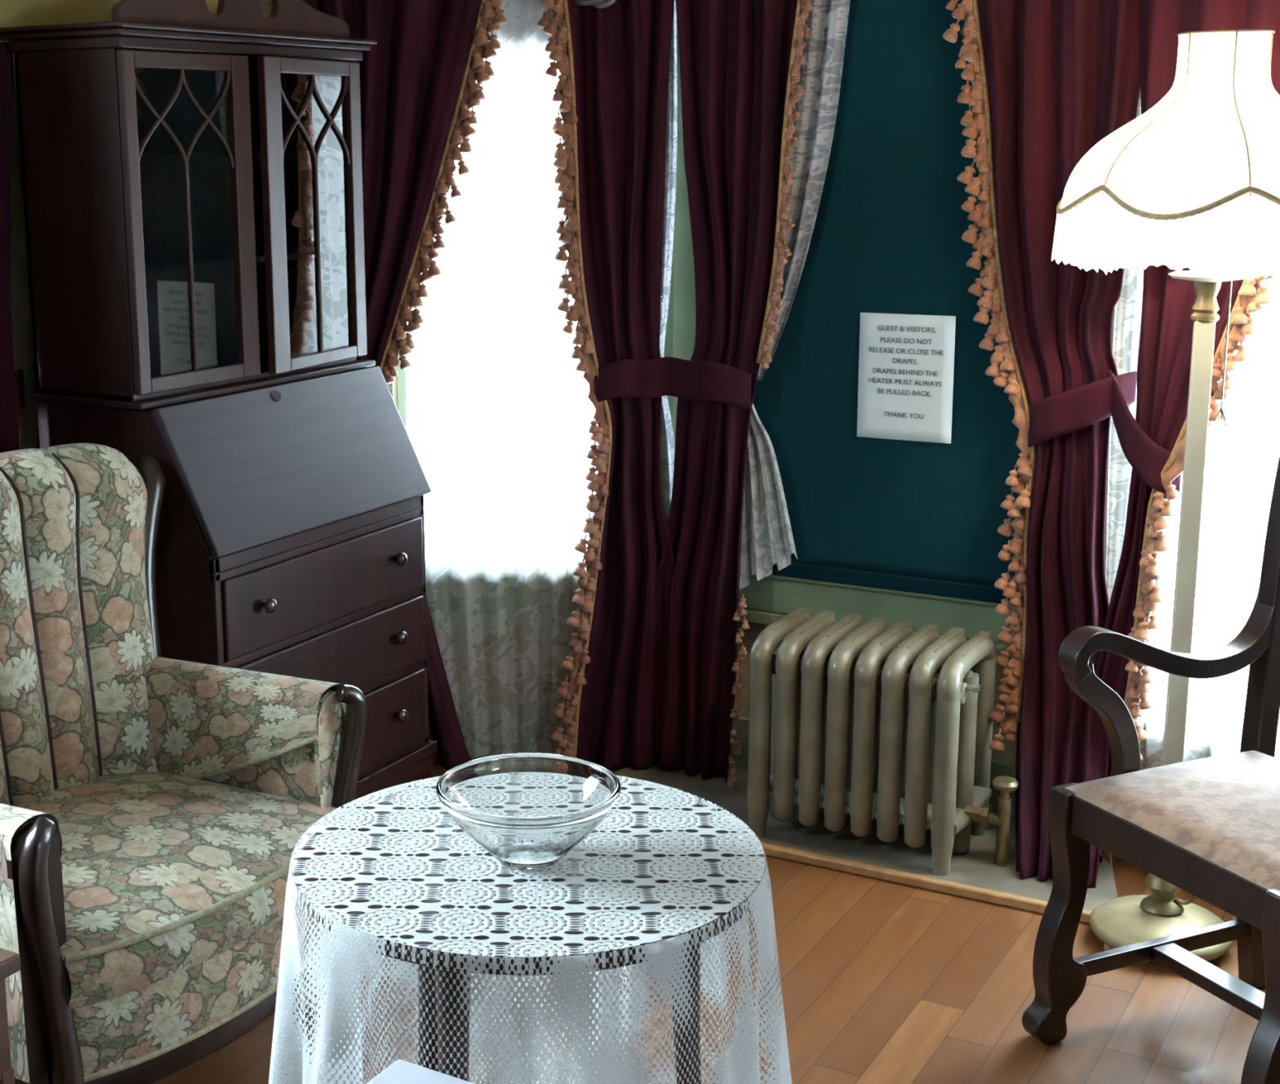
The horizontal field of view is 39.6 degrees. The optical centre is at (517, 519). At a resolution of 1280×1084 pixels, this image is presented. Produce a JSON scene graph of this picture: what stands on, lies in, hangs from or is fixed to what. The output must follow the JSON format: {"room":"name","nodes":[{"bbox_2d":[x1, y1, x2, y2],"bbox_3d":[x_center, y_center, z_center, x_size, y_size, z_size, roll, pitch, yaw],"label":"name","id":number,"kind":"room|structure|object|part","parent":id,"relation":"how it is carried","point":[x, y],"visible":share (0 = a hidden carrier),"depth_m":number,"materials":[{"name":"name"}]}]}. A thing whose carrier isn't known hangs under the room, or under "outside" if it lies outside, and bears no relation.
{"room":"sitting room","nodes":[
{"label":"sitting room","id":0,"kind":"room"},
{"bbox_2d":[0,0,217,448],"bbox_3d":[-2.092,-0.237,1.927,0.140,2.750,5.567,7,14,30],"label":"wall","id":1,"kind":"structure","parent":0,"point":[12,12],"depth_m":3.59,"materials":[{"name":"paint"}]},
{"bbox_2d":[10,59,39,449],"bbox_3d":[-1.261,-0.201,3.283,0.188,1.295,0.860,7,14,30],"label":"window","id":2,"kind":"structure","parent":1,"relation":"in","point":[21,323],"depth_m":3.55,"materials":[{"name":"green paint"}]},
{"bbox_2d":[0,41,21,453],"bbox_3d":[-1.161,-0.007,3.225,0.062,1.700,0.785,7,14,30],"label":"drape","id":3,"kind":"object","parent":2,"relation":"hanging from","point":[10,412],"visible":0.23,"depth_m":3.41,"materials":[{"name":"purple fabric"}]},
{"bbox_2d":[0,368,25,437],"bbox_3d":[-1.013,-0.207,3.453,0.047,0.143,0.262,3,13,15],"label":"tieback","id":4,"kind":"object","parent":3,"relation":"attached to","point":[19,375],"visible":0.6,"depth_m":3.55,"materials":[{"name":"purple fabric"}]},
{"bbox_2d":[260,0,397,408],"bbox_3d":[-0.110,-0.758,4.275,0.980,2.750,0.140,0,12,2],"label":"wall","id":5,"kind":"structure","parent":0,"point":[266,5],"depth_m":4.13,"materials":[{"name":"paint"}]},
{"bbox_2d":[469,753,564,758],"bbox_3d":[-0.102,0.534,4.471,0.980,0.140,0.018,0,12,2],"label":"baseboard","id":6,"kind":"structure","parent":5,"relation":"attached to","point":[489,754],"depth_m":4.48,"materials":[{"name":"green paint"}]},
{"bbox_2d":[388,245,673,430],"bbox_3d":[0.000,-0.583,4.274,0.760,1.705,0.188,0,12,2],"label":"window","id":7,"kind":"structure","parent":5,"relation":"in","point":[401,377],"depth_m":4.26,"materials":[{"name":"green paint"}]},
{"bbox_3d":[-0.009,-0.628,4.307,0.580,1.480,0.065,0,12,2],"label":"sash","id":8,"kind":"part","parent":7,"relation":"part of","materials":[{"name":"paint"}]},
{"bbox_2d":[405,0,597,756],"bbox_3d":[0.003,-0.435,4.191,0.548,2.090,0.024,0,12,2],"label":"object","id":9,"kind":"object","parent":7,"relation":"hanging from","point":[500,412],"visible":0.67,"depth_m":4.24,"materials":[{"name":"white fabric"}]},
{"bbox_2d":[537,0,675,770],"bbox_3d":[0.195,-0.418,4.130,0.377,2.101,0.088,0,12,2],"label":"drape","id":10,"kind":"object","parent":7,"relation":"hanging from","point":[612,63],"visible":0.99,"depth_m":4.12,"materials":[{"name":"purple fabric"}]},
{"bbox_2d":[573,0,617,8],"bbox_3d":[0.168,-1.172,3.950,0.121,0.061,0.030,7,14,30],"label":"loop","id":11,"kind":"object","parent":10,"relation":"attached to","point":[597,3],"visible":1,"depth_m":3.94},
{"bbox_2d":[594,356,751,409],"bbox_3d":[0.360,-0.319,4.090,0.372,0.110,0.051,4,13,19],"label":"tieback","id":12,"kind":"object","parent":10,"relation":"attached to","point":[677,377],"visible":1,"depth_m":4.10,"materials":[{"name":"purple fabric"}]},
{"bbox_2d":[659,295,663,337],"bbox_3d":[0.332,-0.836,4.086,0.030,0.827,0.010,7,14,30],"label":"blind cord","id":13,"kind":"object","parent":7,"relation":"hanging from","point":[661,295],"visible":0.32,"depth_m":4.16,"materials":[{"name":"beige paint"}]},
{"bbox_3d":[0.332,-0.836,4.086,0.030,0.826,0.009,7,14,30],"label":"cord","id":14,"kind":"part","parent":13,"relation":"part of","materials":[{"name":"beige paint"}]},
{"bbox_2d":[366,1059,474,1083],"bbox_3d":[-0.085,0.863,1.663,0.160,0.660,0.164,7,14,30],"label":"paper","id":15,"kind":"object","parent":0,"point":[401,1072],"visible":1,"depth_m":1.67,"materials":[{"name":"white paper"}]},
{"bbox_2d":[152,758,1265,1083],"bbox_3d":[0.236,1.338,1.165,5.500,0.050,6.700,7,14,30],"label":"floor","id":16,"kind":"structure","parent":0,"point":[883,982],"depth_m":3.18,"materials":[{"name":"brown wood"}]},
{"bbox_2d":[0,947,20,1083],"bbox_3d":[-0.899,0.834,2.248,0.320,0.500,0.455,7,14,30],"label":"end table","id":17,"kind":"object","parent":16,"relation":"on","point":[10,962],"visible":1,"depth_m":2.31,"materials":[{"name":"brown wood"}]},
{"bbox_3d":[-0.677,0.889,2.367,0.022,0.340,0.022,7,14,30],"label":"leg","id":18,"kind":"part","parent":17,"relation":"part of","materials":[{"name":"brown wood"}]},
{"bbox_2d":[0,443,367,1083],"bbox_3d":[-0.746,0.428,2.938,0.808,1.006,0.963,7,14,30],"label":"floral armchair","id":19,"kind":"object","parent":16,"relation":"on","point":[154,809],"visible":0.93,"depth_m":3.01,"materials":[{"name":"fabric"}]},
{"bbox_3d":[-0.680,0.611,2.522,0.010,0.378,0.092,7,14,30],"label":"arm panel","id":20,"kind":"part","parent":19,"relation":"part of","materials":[{"name":"brown wood"}]},
{"bbox_3d":[-0.663,0.645,2.515,0.054,0.475,0.087,7,14,30],"label":"arm","id":21,"kind":"part","parent":19,"relation":"part of","materials":[{"name":"brown wood"}]},
{"bbox_3d":[-0.730,0.748,3.000,0.715,0.070,0.690,7,14,30],"label":"seat rail","id":22,"kind":"part","parent":19,"relation":"part of","materials":[{"name":"brown wood"}]},
{"bbox_2d":[13,770,338,1008],"bbox_3d":[-0.654,0.559,2.911,0.597,0.125,0.670,7,14,30],"label":"seat cushion","id":23,"kind":"object","parent":19,"relation":"on","point":[168,876],"depth_m":2.79,"materials":[{"name":"fabric"}]},
{"bbox_3d":[-0.537,0.447,3.204,0.460,0.250,0.017,7,14,30],"label":"arm panel","id":24,"kind":"part","parent":19,"relation":"part of","materials":[{"name":"fabric"}]},
{"bbox_3d":[-0.322,0.482,3.107,0.010,0.378,0.092,7,14,30],"label":"arm panel","id":25,"kind":"part","parent":19,"relation":"part of","materials":[{"name":"fabric"}]},
{"bbox_3d":[-0.301,0.515,3.106,0.054,0.475,0.087,7,14,30],"label":"arm","id":26,"kind":"part","parent":19,"relation":"part of","materials":[{"name":"brown wood"}]},
{"bbox_2d":[0,0,436,805],"bbox_3d":[-0.570,-0.184,3.717,0.499,1.869,0.794,7,14,30],"label":"secretary desk","id":27,"kind":"object","parent":16,"relation":"on","point":[192,176],"visible":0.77,"depth_m":3.57,"materials":[{"name":"brown wood"}]},
{"bbox_3d":[-0.631,-0.579,3.437,0.018,0.636,0.352,7,14,31],"label":"door","id":28,"kind":"part","parent":27,"relation":"part of","materials":[{"name":"brown wood"}]},
{"bbox_3d":[-0.649,-0.963,3.593,0.331,0.046,0.794,7,14,30],"label":"cornice","id":29,"kind":"part","parent":27,"relation":"part of","materials":[{"name":"brown wood"}]},
{"bbox_3d":[-0.637,-0.297,3.731,0.287,0.014,0.762,7,14,30],"label":"waist moulding","id":30,"kind":"part","parent":27,"relation":"part of","materials":[{"name":"brown wood"}]},
{"bbox_2d":[139,151,345,162],"bbox_3d":[-0.653,-0.748,3.641,0.230,0.014,0.698,7,14,30],"label":"shelf","id":31,"kind":"object","parent":27,"relation":"attached to","point":[146,156],"depth_m":3.71,"materials":[{"name":"brown wood"}]},
{"bbox_2d":[144,246,348,275],"bbox_3d":[-0.651,-0.542,3.685,0.230,0.014,0.698,7,14,30],"label":"shelf","id":32,"kind":"object","parent":27,"relation":"attached to","point":[157,260],"depth_m":3.74,"materials":[{"name":"brown wood"}]},
{"bbox_3d":[-0.488,0.167,3.463,0.031,0.031,0.031,7,14,30],"label":"knob","id":33,"kind":"part","parent":27,"relation":"part of","materials":[{"name":"metal"}]},
{"bbox_3d":[-0.494,-0.255,3.625,0.012,0.022,0.028,7,14,30],"label":"keyhole plate","id":34,"kind":"part","parent":27,"relation":"part of","materials":[{"name":"metal"}]},
{"bbox_3d":[-0.441,-0.134,3.641,0.148,0.278,0.725,7,14,30],"label":"slant lid","id":35,"kind":"part","parent":27,"relation":"part of","materials":[{"name":"brown wood"}]},
{"bbox_3d":[-0.427,-0.646,3.740,0.018,0.636,0.374,5,13,25],"label":"door","id":36,"kind":"part","parent":27,"relation":"part of","materials":[{"name":"brown wood"}]},
{"bbox_3d":[-0.393,0.132,3.670,0.024,0.161,0.673,7,14,30],"label":"drawer","id":37,"kind":"part","parent":27,"relation":"part of","materials":[{"name":"brown wood"}]},
{"bbox_3d":[-0.391,0.304,3.707,0.024,0.152,0.673,7,14,30],"label":"drawer","id":38,"kind":"part","parent":27,"relation":"part of","materials":[{"name":"brown wood"}]},
{"bbox_3d":[-0.390,0.477,3.744,0.024,0.165,0.673,7,14,30],"label":"drawer","id":39,"kind":"part","parent":27,"relation":"part of","materials":[{"name":"brown wood"}]},
{"bbox_3d":[-0.256,0.084,3.840,0.031,0.031,0.031,7,14,30],"label":"knob","id":40,"kind":"part","parent":27,"relation":"part of","materials":[{"name":"metal"}]},
{"bbox_3d":[-0.259,0.431,3.906,0.031,0.031,0.031,7,14,30],"label":"knob","id":41,"kind":"part","parent":27,"relation":"part of","materials":[{"name":"metal"}]},
{"bbox_3d":[-0.258,0.257,3.873,0.031,0.031,0.031,7,14,30],"label":"knob","id":42,"kind":"part","parent":27,"relation":"part of","materials":[{"name":"metal"}]},
{"bbox_2d":[302,0,506,770],"bbox_3d":[-0.247,-0.418,4.145,0.607,2.102,0.075,0,12,1],"label":"drape","id":43,"kind":"object","parent":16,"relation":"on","point":[419,87],"visible":0.38,"depth_m":4.05,"materials":[{"name":"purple fabric"}]},
{"bbox_2d":[293,782,762,1083],"bbox_3d":[0.015,0.740,2.183,0.554,0.698,0.554,7,14,30],"label":"round side table","id":44,"kind":"object","parent":16,"relation":"on","point":[502,900],"visible":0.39,"depth_m":2.02,"materials":[{"name":"brown wood"}]},
{"bbox_3d":[-0.119,0.720,2.345,0.066,0.671,0.044,7,14,30],"label":"leg","id":45,"kind":"part","parent":44,"relation":"part of","materials":[{"name":"brown wood"}]},
{"bbox_3d":[-0.075,0.791,2.013,0.042,0.671,0.065,7,14,30],"label":"leg","id":46,"kind":"part","parent":44,"relation":"part of","materials":[{"name":"brown wood"}]},
{"bbox_2d":[268,775,791,1083],"bbox_3d":[0.017,0.668,2.168,0.618,0.561,0.623,7,14,30],"label":"tablecloth","id":47,"kind":"object","parent":44,"relation":"on","point":[341,980],"visible":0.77,"depth_m":2.00,"materials":[{"name":"white fabric"}]},
{"bbox_2d":[435,753,621,869],"bbox_3d":[0.013,0.353,2.077,0.216,0.092,0.216,7,14,30],"label":"glass bowl","id":48,"kind":"object","parent":47,"relation":"on","point":[527,811],"visible":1,"depth_m":2.12,"materials":[{"name":"clear glass"}]},
{"bbox_3d":[0.217,0.748,2.204,0.066,0.671,0.043,0,12,1],"label":"leg","id":49,"kind":"part","parent":44,"relation":"part of","materials":[{"name":"brown wood"}]},
{"bbox_2d":[613,764,1117,911],"bbox_3d":[0.740,0.691,3.995,1.307,0.017,0.440,7,14,30],"label":"platform","id":50,"kind":"object","parent":16,"relation":"on","point":[977,868],"depth_m":3.85,"materials":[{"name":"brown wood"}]},
{"bbox_2d":[746,606,1018,875],"bbox_3d":[0.815,0.482,3.856,0.569,0.482,0.303,7,14,30],"label":"radiator","id":51,"kind":"object","parent":50,"relation":"on","point":[868,722],"visible":1,"depth_m":3.77,"materials":[{"name":"metal"}]},
{"bbox_2d":[965,684,981,693],"bbox_3d":[0.942,0.347,3.664,0.030,0.017,0.017,7,14,30],"label":"air vent","id":52,"kind":"object","parent":51,"relation":"attached to","point":[976,688],"depth_m":3.66,"materials":[{"name":"metal"}]},
{"bbox_2d":[942,0,1140,888],"bbox_3d":[1.020,-0.316,3.621,0.505,2.102,0.286,7,14,30],"label":"drape","id":53,"kind":"object","parent":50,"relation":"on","point":[1051,80],"visible":0.84,"depth_m":3.68,"materials":[{"name":"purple fabric"}]},
{"bbox_2d":[1027,371,1137,447],"bbox_3d":[1.154,-0.221,3.650,0.220,0.180,0.055,8,15,34],"label":"tieback","id":54,"kind":"object","parent":53,"relation":"attached to","point":[1065,412],"visible":0.98,"depth_m":3.62,"materials":[{"name":"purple fabric"}]},
{"bbox_2d":[755,842,1092,924],"bbox_3d":[0.628,0.729,3.814,1.340,0.022,0.023,7,14,30],"label":"trim","id":55,"kind":"structure","parent":16,"relation":"on","point":[1031,904],"depth_m":3.69,"materials":[{"name":"brown wood"}]},
{"bbox_2d":[1022,453,1279,1083],"bbox_3d":[1.223,0.368,2.832,0.553,1.130,0.518,-6,13,-23],"label":"wooden armchair","id":56,"kind":"object","parent":16,"relation":"on","point":[1207,828],"visible":1,"depth_m":2.96,"materials":[{"name":"brown wood"}]},
{"bbox_3d":[0.926,0.675,3.023,0.102,0.455,0.045,-6,13,-23],"label":"leg","id":57,"kind":"part","parent":56,"relation":"part of","materials":[{"name":"brown wood"}]},
{"bbox_3d":[1.122,0.189,3.013,0.467,0.176,0.045,-6,13,-23],"label":"arm","id":58,"kind":"part","parent":56,"relation":"part of","materials":[{"name":"brown wood"}]},
{"bbox_3d":[1.209,0.513,2.857,0.433,0.067,0.494,-6,13,-23],"label":"seat frame","id":59,"kind":"part","parent":56,"relation":"part of","materials":[{"name":"brown wood"}]},
{"bbox_3d":[1.209,0.459,2.845,0.425,0.044,0.486,-6,13,-23],"label":"seat","id":60,"kind":"part","parent":56,"relation":"part of","materials":[{"name":"beige fabric"}]},
{"bbox_3d":[1.338,0.318,3.134,0.097,1.100,0.042,-6,13,-23],"label":"post","id":61,"kind":"part","parent":56,"relation":"part of","materials":[{"name":"brown wood"}]},
{"bbox_3d":[1.113,0.763,2.607,0.102,0.455,0.045,-6,13,-23],"label":"leg","id":62,"kind":"part","parent":56,"relation":"part of","materials":[{"name":"brown wood"}]},
{"bbox_2d":[1051,29,1279,961],"bbox_3d":[1.235,-0.013,3.245,0.524,1.701,0.538,7,14,30],"label":"floor lamp","id":63,"kind":"object","parent":16,"relation":"on","point":[1192,182],"visible":0.96,"depth_m":3.01,"materials":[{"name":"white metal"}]},
{"bbox_3d":[1.229,-0.693,3.098,0.518,0.312,0.531,7,14,30],"label":"shade trim","id":64,"kind":"part","parent":63,"relation":"part of","materials":[{"name":"white fabric"}]},
{"bbox_3d":[1.229,-0.695,3.098,0.502,0.304,0.515,7,14,30],"label":"lamp shade","id":65,"kind":"part","parent":63,"relation":"part of","materials":[{"name":"beige fabric"}]},
{"bbox_3d":[1.276,0.708,3.378,0.041,0.059,0.007,7,14,30],"label":"scroll handle","id":66,"kind":"part","parent":63,"relation":"part of","materials":[{"name":"gold metal"}]},
{"bbox_3d":[1.274,-0.306,3.182,0.023,0.300,0.003,7,14,30],"label":"pull chain","id":67,"kind":"part","parent":63,"relation":"part of","materials":[{"name":"metal"}]},
{"bbox_2d":[734,621,1017,763],"bbox_3d":[0.871,-0.703,3.978,1.067,2.750,0.140,7,14,30],"label":"wall","id":68,"kind":"structure","parent":0,"point":[1009,753],"depth_m":4.29,"materials":[{"name":"green paint"}]},
{"bbox_2d":[730,715,1015,817],"bbox_3d":[0.841,0.587,4.186,1.067,0.140,0.018,7,14,30],"label":"baseboard","id":69,"kind":"structure","parent":68,"relation":"attached to","point":[997,768],"depth_m":4.04,"materials":[{"name":"green paint"}]},
{"bbox_2d":[671,21,1115,658],"bbox_3d":[0.854,-0.548,3.982,1.067,1.665,0.188,7,14,30],"label":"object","id":70,"kind":"structure","parent":68,"relation":"in","point":[770,598],"depth_m":4.14,"materials":[{"name":"green paint"}]},
{"bbox_2d":[659,0,677,524],"bbox_3d":[0.348,-0.582,4.147,0.085,1.450,0.015,0,12,1],"label":"lace curtain","id":71,"kind":"object","parent":70,"relation":"hanging from","point":[667,442],"visible":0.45,"depth_m":4.13,"materials":[{"name":"white fabric"}]},
{"bbox_2d":[653,0,813,786],"bbox_3d":[0.484,-0.397,4.042,0.416,2.110,0.084,7,14,30],"label":"drape","id":72,"kind":"object","parent":70,"relation":"hanging from","point":[740,60],"visible":0.99,"depth_m":4.03,"materials":[{"name":"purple fabric"}]},
{"bbox_2d":[739,404,797,589],"bbox_3d":[0.579,-0.046,4.108,0.164,0.445,0.030,7,14,30],"label":"lace curtain","id":73,"kind":"object","parent":72,"relation":"attached to","point":[766,538],"visible":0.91,"depth_m":4.11,"materials":[{"name":"white fabric"}]},
{"bbox_2d":[757,0,850,380],"bbox_3d":[0.621,-0.868,3.908,0.273,1.135,0.016,7,14,30],"label":"lace curtain","id":74,"kind":"object","parent":72,"relation":"attached to","point":[820,78],"visible":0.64,"depth_m":3.89,"materials":[{"name":"white fabric"}]},
{"bbox_3d":[0.832,0.143,4.082,1.067,0.028,0.078,7,14,30],"label":"sill","id":75,"kind":"part","parent":70,"relation":"part of","materials":[{"name":"green paint"}]},
{"bbox_2d":[752,0,1022,603],"bbox_3d":[0.803,-0.601,3.893,0.880,1.537,0.043,7,14,30],"label":"roller blind","id":76,"kind":"object","parent":70,"relation":"attached to","point":[926,517],"visible":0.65,"depth_m":3.90,"materials":[{"name":"teal fabric"}]},
{"bbox_2d":[857,312,955,443],"bbox_3d":[0.855,-0.314,3.903,0.219,0.281,0.004,6,14,30],"label":"paper notice","id":77,"kind":"object","parent":76,"relation":"attached to","point":[906,362],"visible":1,"depth_m":3.90,"materials":[{"name":"white paper"}]},
{"bbox_2d":[1106,88,1143,602],"bbox_3d":[1.271,-0.457,3.602,0.102,1.580,0.020,7,14,30],"label":"lace curtain","id":78,"kind":"object","parent":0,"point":[1128,308],"visible":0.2,"depth_m":3.67,"materials":[{"name":"white fabric"}]},
{"bbox_2d":[1095,0,1279,865],"bbox_3d":[1.339,-0.268,3.384,0.084,2.101,0.603,-7,14,-29],"label":"drape","id":79,"kind":"object","parent":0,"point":[1166,324],"visible":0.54,"depth_m":3.48,"materials":[{"name":"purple fabric"}]},
{"bbox_2d":[1107,369,1181,493],"bbox_3d":[1.241,-0.176,3.554,0.051,0.230,0.199,-7,14,-29],"label":"tieback","id":80,"kind":"object","parent":79,"relation":"attached to","point":[1147,458],"visible":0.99,"depth_m":3.52,"materials":[{"name":"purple fabric"}]},
{"bbox_3d":[1.599,-0.558,3.270,0.926,2.750,0.596,7,14,30],"label":"wall","id":81,"kind":"structure","parent":0,"visible":0},
{"bbox_3d":[1.512,-0.464,3.342,0.764,1.913,0.553,7,14,30],"label":"window","id":82,"kind":"structure","parent":81,"relation":"in","visible":0},
{"bbox_2d":[1137,276,1279,770],"bbox_3d":[1.446,-0.249,3.315,0.023,2.070,0.740,-7,14,-29],"label":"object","id":83,"kind":"structure","parent":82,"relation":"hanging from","point":[1242,460],"depth_m":3.48,"materials":[{"name":"white fabric"}]}
]}

